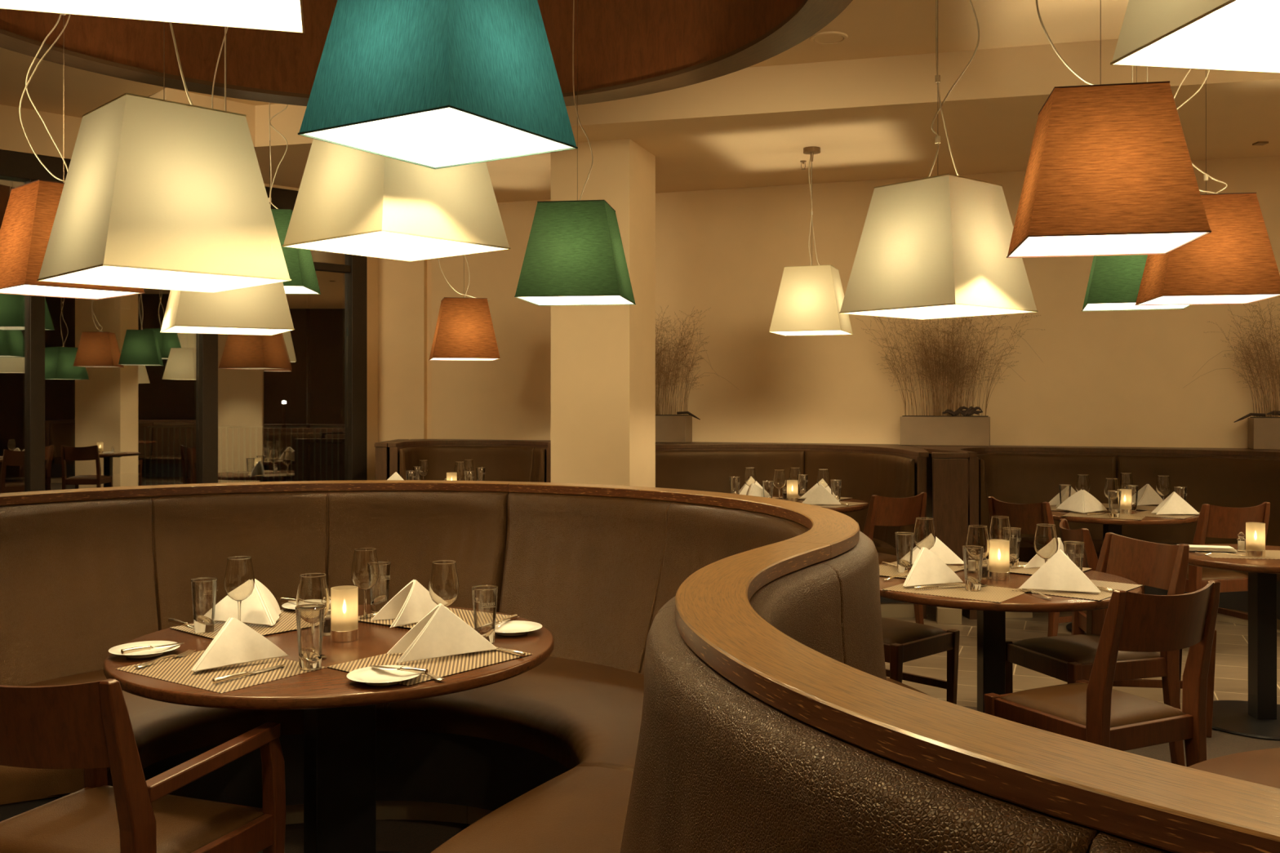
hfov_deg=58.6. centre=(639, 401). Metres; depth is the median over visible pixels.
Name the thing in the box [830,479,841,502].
tumbler
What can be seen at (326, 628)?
shaker
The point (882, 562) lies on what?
table knife
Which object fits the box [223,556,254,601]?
bowl
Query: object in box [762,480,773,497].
tumbler
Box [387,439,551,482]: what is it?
banquette
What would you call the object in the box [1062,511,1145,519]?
placemat
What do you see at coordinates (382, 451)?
partition
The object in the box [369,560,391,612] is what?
tumbler
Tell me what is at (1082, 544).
tumbler
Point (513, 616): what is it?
butter knife
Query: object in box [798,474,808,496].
tumbler
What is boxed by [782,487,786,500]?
shaker
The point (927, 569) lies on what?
napkin
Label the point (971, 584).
tumbler
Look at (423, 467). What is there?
wine glass
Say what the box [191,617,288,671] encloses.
napkin
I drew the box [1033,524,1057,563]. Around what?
wine glass
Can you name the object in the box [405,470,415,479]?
tumbler
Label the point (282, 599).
butter knife
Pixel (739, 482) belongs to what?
tumbler
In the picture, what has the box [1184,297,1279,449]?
planter
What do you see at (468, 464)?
wine glass
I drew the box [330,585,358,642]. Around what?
candle holder
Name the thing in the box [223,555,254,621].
wine glass
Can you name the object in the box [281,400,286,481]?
street lamp
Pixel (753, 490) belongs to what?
napkin
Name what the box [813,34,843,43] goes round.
grille
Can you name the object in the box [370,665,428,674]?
butter knife
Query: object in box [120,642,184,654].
butter knife
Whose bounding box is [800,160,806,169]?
sprinkler head
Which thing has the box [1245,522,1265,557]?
candle holder
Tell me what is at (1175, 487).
tumbler
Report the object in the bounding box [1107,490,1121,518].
tumbler
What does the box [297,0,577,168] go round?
pendant lamp
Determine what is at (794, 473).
bowl
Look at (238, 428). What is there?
terrace railing
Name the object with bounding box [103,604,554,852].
round table
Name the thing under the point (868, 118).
ceiling
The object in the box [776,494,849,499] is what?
placemat
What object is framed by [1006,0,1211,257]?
pendant lamp
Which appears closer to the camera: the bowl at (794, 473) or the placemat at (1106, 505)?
the placemat at (1106, 505)
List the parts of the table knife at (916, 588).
handle, blade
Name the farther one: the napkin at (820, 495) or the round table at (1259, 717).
the napkin at (820, 495)
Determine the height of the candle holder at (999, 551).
0.146 m
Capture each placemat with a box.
[115,649,326,693]
[170,608,319,639]
[327,646,532,685]
[358,607,519,628]
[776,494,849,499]
[811,501,868,507]
[879,561,964,577]
[882,582,1026,602]
[957,559,1092,574]
[1011,579,1142,600]
[1049,505,1071,511]
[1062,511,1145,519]
[1101,502,1157,511]
[1128,510,1198,519]
[1197,549,1279,559]
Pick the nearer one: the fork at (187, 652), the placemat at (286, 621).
the fork at (187, 652)
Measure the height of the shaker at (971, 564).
0.088 m
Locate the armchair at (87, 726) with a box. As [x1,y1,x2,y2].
[0,679,285,852]
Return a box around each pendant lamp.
[0,0,304,33]
[0,13,144,299]
[36,22,291,293]
[160,26,294,335]
[268,102,320,293]
[282,138,510,261]
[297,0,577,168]
[429,254,500,360]
[514,0,635,306]
[768,146,853,335]
[839,0,1038,319]
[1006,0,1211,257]
[1081,66,1191,311]
[1110,0,1279,73]
[1134,68,1279,305]
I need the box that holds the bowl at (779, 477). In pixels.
[773,470,786,488]
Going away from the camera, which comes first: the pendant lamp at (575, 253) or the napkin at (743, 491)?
the pendant lamp at (575, 253)
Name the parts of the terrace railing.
handrail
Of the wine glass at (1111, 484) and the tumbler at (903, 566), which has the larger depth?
the wine glass at (1111, 484)
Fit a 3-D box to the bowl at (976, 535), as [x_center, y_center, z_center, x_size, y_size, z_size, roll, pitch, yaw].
[1.237,0.520,4.172,0.085,0.126,0.085,0,0,0]
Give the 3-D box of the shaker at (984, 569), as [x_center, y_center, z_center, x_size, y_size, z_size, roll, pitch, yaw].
[1.305,0.630,4.331,0.040,0.088,0.040,0,0,0]
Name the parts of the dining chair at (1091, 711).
leg, seat rail, leg, seat, leg, seat rail, backrest, leg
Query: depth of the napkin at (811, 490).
7.84 m
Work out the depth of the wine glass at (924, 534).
4.41 m
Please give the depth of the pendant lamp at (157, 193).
2.90 m
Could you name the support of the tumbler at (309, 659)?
on the placemat at (176, 669)
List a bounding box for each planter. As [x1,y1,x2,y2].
[655,306,738,442]
[856,314,1043,446]
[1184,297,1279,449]
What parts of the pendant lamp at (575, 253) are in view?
lamp shade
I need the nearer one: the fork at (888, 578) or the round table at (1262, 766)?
the round table at (1262, 766)
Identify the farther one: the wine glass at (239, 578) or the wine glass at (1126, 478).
the wine glass at (1126, 478)
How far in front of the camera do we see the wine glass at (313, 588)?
2.96 m
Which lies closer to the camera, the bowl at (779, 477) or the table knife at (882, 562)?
the table knife at (882, 562)
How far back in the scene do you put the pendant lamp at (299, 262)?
6.41 m
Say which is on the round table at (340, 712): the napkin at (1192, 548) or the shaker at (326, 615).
the shaker at (326, 615)
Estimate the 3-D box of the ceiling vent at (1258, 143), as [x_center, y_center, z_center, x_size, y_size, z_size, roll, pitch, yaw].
[4.119,-1.714,7.570,0.070,0.011,0.070,0,0,0]
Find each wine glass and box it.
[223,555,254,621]
[296,573,329,658]
[351,547,379,619]
[417,459,428,479]
[428,560,459,606]
[453,461,465,480]
[464,459,474,480]
[743,467,755,486]
[773,469,786,499]
[788,467,801,499]
[817,469,830,487]
[913,517,935,549]
[965,524,990,586]
[989,515,1011,542]
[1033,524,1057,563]
[1075,474,1090,492]
[1104,478,1119,515]
[1118,472,1133,489]
[1155,475,1171,500]
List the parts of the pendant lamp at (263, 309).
lamp shade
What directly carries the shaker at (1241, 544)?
on the placemat at (1269, 554)
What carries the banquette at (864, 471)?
on the floor
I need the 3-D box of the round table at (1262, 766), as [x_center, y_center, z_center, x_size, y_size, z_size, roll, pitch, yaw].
[1.385,1.042,1.655,1.180,0.733,1.180,0,0,0]
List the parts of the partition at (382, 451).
panel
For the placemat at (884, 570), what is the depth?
4.53 m
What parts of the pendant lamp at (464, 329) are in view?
lamp shade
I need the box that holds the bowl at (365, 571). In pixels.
[351,548,379,590]
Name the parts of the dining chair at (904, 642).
seat rail, leg, seat, seat rail, leg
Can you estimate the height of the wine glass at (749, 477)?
0.217 m
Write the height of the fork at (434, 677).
0.011 m
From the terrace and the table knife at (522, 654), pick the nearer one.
the table knife at (522, 654)
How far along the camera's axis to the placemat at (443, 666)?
2.93 m
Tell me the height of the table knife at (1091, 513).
0.013 m
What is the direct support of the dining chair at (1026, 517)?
on the floor
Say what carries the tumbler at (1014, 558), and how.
on the placemat at (1031, 571)
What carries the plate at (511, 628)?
on the round table at (340, 712)
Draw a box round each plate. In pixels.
[108,640,180,658]
[281,600,330,609]
[346,665,420,685]
[483,620,542,635]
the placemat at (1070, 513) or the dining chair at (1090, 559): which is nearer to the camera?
the dining chair at (1090, 559)
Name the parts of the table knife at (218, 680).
handle, blade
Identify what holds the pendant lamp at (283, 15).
hanging from the ceiling at (874, 28)
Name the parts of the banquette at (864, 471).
backrest, backrest, seat, seat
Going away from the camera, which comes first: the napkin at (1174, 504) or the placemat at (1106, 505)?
the napkin at (1174, 504)
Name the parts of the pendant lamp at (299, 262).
lamp shade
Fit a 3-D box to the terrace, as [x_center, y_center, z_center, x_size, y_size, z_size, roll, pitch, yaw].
[-7.143,1.475,15.609,19.001,0.080,14.881,0,0,-44]
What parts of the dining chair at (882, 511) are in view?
leg, seat, backrest, leg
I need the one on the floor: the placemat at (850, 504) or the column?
the column
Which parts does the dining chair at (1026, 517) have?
leg, backrest, leg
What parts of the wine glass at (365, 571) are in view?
stem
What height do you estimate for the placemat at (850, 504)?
0.001 m
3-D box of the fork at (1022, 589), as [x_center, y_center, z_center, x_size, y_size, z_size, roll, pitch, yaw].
[1.375,0.665,3.965,0.025,0.011,0.198,0,0,-9]
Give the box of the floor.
[258,605,1279,852]
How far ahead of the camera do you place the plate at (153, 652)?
3.05 m
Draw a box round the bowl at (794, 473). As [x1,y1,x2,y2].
[788,467,801,484]
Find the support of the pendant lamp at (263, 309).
hanging from the ceiling
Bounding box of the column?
[551,138,655,487]
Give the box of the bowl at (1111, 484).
[1104,478,1119,500]
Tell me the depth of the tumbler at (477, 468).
8.91 m
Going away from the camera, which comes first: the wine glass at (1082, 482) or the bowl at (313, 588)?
the bowl at (313, 588)
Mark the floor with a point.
(1231, 666)
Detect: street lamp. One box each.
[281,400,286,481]
[306,293,311,480]
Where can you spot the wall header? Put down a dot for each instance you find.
(64, 130)
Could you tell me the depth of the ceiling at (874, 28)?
6.26 m
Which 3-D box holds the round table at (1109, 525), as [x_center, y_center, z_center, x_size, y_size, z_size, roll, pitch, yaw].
[2.900,1.042,7.000,1.000,0.733,1.000,0,0,0]
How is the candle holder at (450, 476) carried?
on the round table
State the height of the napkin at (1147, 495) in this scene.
0.133 m
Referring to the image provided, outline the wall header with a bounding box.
[0,104,298,191]
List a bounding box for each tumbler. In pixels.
[190,577,217,633]
[294,604,325,670]
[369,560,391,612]
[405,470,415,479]
[464,471,474,480]
[471,585,497,644]
[475,466,484,480]
[728,476,740,494]
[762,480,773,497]
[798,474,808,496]
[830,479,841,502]
[894,532,914,573]
[962,545,984,591]
[1009,527,1021,566]
[1058,484,1071,503]
[1062,541,1084,571]
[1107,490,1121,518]
[1125,484,1138,511]
[1173,486,1186,501]
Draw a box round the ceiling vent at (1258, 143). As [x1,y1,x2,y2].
[1252,141,1268,145]
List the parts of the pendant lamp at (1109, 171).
lamp shade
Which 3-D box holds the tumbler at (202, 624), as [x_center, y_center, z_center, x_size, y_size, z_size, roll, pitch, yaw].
[-1.270,0.594,3.321,0.074,0.155,0.074,0,0,14]
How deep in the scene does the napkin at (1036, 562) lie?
4.58 m
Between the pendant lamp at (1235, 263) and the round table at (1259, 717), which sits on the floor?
the round table at (1259, 717)
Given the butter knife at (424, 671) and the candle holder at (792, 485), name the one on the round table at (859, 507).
the candle holder at (792, 485)
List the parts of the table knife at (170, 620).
handle, blade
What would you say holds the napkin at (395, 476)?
on the placemat
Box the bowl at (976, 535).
[965,525,990,560]
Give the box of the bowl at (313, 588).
[296,573,329,623]
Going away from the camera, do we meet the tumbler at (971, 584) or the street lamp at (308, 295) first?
the tumbler at (971, 584)
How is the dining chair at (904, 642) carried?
on the floor
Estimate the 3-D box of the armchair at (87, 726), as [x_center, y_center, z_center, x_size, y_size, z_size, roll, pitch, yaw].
[-1.203,0.976,2.526,0.580,0.867,0.565,0,0,20]
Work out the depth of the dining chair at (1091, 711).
3.42 m
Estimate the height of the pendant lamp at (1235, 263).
1.554 m
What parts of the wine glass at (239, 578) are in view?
stem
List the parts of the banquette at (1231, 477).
backrest, seat, backrest, seat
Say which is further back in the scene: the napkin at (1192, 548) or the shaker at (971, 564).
the napkin at (1192, 548)
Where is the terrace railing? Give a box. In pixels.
[143,426,342,485]
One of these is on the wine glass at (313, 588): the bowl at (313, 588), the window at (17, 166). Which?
the bowl at (313, 588)
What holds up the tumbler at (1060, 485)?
on the placemat at (1054, 508)
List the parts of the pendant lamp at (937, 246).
lamp shade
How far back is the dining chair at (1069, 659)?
4.38 m
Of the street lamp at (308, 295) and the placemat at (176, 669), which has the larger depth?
the street lamp at (308, 295)
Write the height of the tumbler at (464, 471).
0.155 m
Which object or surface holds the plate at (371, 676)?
on the round table at (340, 712)
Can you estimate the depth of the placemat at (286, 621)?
3.40 m
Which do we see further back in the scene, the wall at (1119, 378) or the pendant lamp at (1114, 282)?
the wall at (1119, 378)
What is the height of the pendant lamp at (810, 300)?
2.313 m
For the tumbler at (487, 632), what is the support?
on the round table at (340, 712)
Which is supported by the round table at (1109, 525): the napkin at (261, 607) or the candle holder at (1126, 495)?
the candle holder at (1126, 495)
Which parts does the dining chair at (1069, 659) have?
leg, seat rail, leg, seat, leg, seat rail, backrest, leg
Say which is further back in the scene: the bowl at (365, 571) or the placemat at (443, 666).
the bowl at (365, 571)
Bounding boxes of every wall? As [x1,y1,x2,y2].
[367,155,1279,518]
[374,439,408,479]
[931,452,968,624]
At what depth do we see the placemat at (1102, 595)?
4.01 m
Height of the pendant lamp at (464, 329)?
1.536 m
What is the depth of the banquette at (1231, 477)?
7.77 m
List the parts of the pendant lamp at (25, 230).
lamp shade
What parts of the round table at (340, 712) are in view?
plate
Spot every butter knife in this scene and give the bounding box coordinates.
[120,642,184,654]
[280,597,296,602]
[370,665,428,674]
[481,613,517,627]
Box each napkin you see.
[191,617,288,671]
[203,578,280,626]
[371,579,448,627]
[386,603,496,662]
[387,471,403,479]
[738,480,769,495]
[746,483,773,498]
[799,483,835,498]
[802,484,841,504]
[901,536,964,564]
[902,546,963,586]
[1018,549,1100,592]
[1023,537,1069,568]
[1048,485,1075,506]
[1056,489,1107,513]
[1131,484,1163,505]
[1151,491,1199,514]
[1177,544,1237,551]
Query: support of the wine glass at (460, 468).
on the round table
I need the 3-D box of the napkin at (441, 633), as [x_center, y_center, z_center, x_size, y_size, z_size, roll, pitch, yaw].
[-0.516,0.601,3.014,0.283,0.134,0.131,0,0,-23]
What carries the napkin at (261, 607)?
on the placemat at (286, 621)
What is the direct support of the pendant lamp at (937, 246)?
hanging from the ceiling at (874, 28)
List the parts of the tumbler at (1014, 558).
glass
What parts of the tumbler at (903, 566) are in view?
glass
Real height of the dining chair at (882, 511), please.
0.867 m
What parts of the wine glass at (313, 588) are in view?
stem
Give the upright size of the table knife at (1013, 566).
0.013 m
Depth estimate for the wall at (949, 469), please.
7.29 m
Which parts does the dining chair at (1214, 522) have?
leg, seat rail, leg, seat, seat rail, backrest, leg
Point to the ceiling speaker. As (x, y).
(828, 37)
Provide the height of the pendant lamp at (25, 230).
2.170 m
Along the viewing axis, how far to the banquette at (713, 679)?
3.40 m
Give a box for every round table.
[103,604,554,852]
[769,495,868,512]
[879,560,1142,713]
[1051,507,1199,634]
[1187,747,1279,788]
[1188,543,1279,740]
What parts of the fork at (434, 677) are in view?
handle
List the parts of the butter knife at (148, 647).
handle, blade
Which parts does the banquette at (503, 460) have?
backrest, backrest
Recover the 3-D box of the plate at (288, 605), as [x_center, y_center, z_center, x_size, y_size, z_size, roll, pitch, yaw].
[-1.066,0.665,3.687,0.176,0.018,0.176,0,0,0]
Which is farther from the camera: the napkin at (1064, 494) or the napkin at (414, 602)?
the napkin at (1064, 494)
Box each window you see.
[0,149,367,492]
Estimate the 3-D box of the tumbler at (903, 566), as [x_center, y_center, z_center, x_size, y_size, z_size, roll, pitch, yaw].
[1.040,0.594,4.483,0.074,0.155,0.074,0,0,-19]
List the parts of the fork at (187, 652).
handle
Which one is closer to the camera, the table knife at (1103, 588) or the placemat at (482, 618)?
the placemat at (482, 618)
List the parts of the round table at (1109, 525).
plate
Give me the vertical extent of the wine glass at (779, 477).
0.217 m
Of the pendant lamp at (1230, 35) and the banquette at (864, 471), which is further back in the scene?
the banquette at (864, 471)
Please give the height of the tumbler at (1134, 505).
0.155 m
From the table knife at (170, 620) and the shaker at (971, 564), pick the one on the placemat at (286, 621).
the table knife at (170, 620)
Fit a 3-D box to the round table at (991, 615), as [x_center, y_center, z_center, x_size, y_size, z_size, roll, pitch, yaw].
[1.335,1.042,4.335,1.050,0.733,1.050,0,0,0]
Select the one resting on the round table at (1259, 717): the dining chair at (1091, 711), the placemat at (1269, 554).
the placemat at (1269, 554)
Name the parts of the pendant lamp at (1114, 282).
lamp shade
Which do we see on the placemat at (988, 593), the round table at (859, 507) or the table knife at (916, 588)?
the table knife at (916, 588)
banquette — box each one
[0,480,1279,852]
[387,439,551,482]
[655,441,928,618]
[903,444,1279,632]
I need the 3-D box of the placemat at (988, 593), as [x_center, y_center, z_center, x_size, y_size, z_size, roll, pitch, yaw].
[1.132,0.674,4.075,0.430,0.001,0.310,0,0,38]
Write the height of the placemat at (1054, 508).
0.001 m
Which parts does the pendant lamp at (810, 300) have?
lamp shade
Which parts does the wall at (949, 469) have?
panel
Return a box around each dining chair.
[856,521,959,704]
[862,492,926,624]
[984,580,1220,767]
[987,496,1071,636]
[1005,532,1189,766]
[1059,519,1216,737]
[1137,502,1270,620]
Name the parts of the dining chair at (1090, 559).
leg, backrest, seat rail, leg, leg, leg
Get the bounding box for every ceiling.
[0,0,852,106]
[0,0,1128,117]
[148,39,1279,202]
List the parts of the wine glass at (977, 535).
stem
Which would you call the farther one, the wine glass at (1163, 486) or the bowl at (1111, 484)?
the wine glass at (1163, 486)
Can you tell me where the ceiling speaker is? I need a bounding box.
[809,31,848,44]
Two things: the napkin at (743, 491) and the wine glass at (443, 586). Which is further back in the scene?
the napkin at (743, 491)
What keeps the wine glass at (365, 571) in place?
on the placemat at (482, 618)
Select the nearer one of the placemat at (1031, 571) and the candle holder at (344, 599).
the candle holder at (344, 599)
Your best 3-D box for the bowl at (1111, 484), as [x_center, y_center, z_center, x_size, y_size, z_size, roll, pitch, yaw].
[2.789,0.520,6.739,0.085,0.126,0.085,0,0,0]
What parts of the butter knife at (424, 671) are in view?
blade, handle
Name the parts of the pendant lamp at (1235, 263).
lamp shade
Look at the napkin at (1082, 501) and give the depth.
6.88 m
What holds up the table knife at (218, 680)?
on the placemat at (176, 669)
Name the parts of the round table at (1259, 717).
plate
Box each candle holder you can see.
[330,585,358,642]
[446,472,457,480]
[786,480,798,502]
[988,539,1009,580]
[1118,488,1132,514]
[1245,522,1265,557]
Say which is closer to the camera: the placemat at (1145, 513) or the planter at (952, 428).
the placemat at (1145, 513)
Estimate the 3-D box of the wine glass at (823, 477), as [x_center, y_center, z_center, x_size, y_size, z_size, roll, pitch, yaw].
[1.230,0.563,7.648,0.085,0.217,0.085,0,0,0]
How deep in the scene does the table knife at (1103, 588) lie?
4.02 m
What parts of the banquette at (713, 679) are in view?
seat, backrest, rail, seat, core panel, seat, seat, rail, backrest, backrest, seat, rail, backrest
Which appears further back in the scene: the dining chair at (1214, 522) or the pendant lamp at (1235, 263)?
the dining chair at (1214, 522)
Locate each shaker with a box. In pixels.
[323,604,330,635]
[324,596,330,617]
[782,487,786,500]
[966,553,977,573]
[978,557,988,579]
[1236,532,1245,551]
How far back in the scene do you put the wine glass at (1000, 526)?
4.47 m
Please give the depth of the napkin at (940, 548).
4.66 m
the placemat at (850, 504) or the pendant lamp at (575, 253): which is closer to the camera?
the pendant lamp at (575, 253)
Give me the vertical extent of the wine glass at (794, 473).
0.217 m
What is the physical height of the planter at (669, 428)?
1.114 m
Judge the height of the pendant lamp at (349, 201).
2.313 m
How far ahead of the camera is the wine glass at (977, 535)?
4.14 m
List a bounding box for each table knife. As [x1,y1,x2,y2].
[168,617,194,628]
[212,664,284,684]
[494,647,525,657]
[881,561,897,567]
[914,585,964,590]
[1009,565,1024,568]
[1086,512,1105,515]
[1096,586,1114,592]
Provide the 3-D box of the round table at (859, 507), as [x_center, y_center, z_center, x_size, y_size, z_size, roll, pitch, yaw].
[1.000,1.042,7.680,1.060,0.733,1.060,0,0,0]
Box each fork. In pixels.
[134,649,195,667]
[397,664,444,680]
[881,574,907,579]
[1019,588,1051,598]
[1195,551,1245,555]
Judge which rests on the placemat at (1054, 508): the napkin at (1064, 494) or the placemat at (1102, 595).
the napkin at (1064, 494)
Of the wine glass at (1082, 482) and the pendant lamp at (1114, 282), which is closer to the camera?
the pendant lamp at (1114, 282)
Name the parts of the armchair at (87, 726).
seat rail, backrest, leg, leg, seat, seat rail, armrest, seat rail, leg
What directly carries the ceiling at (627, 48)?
attached to the ceiling at (874, 28)
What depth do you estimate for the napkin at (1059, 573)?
4.01 m
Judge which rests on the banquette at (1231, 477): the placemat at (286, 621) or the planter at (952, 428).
the planter at (952, 428)
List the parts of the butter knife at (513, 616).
blade, handle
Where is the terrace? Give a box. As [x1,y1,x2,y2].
[0,464,342,493]

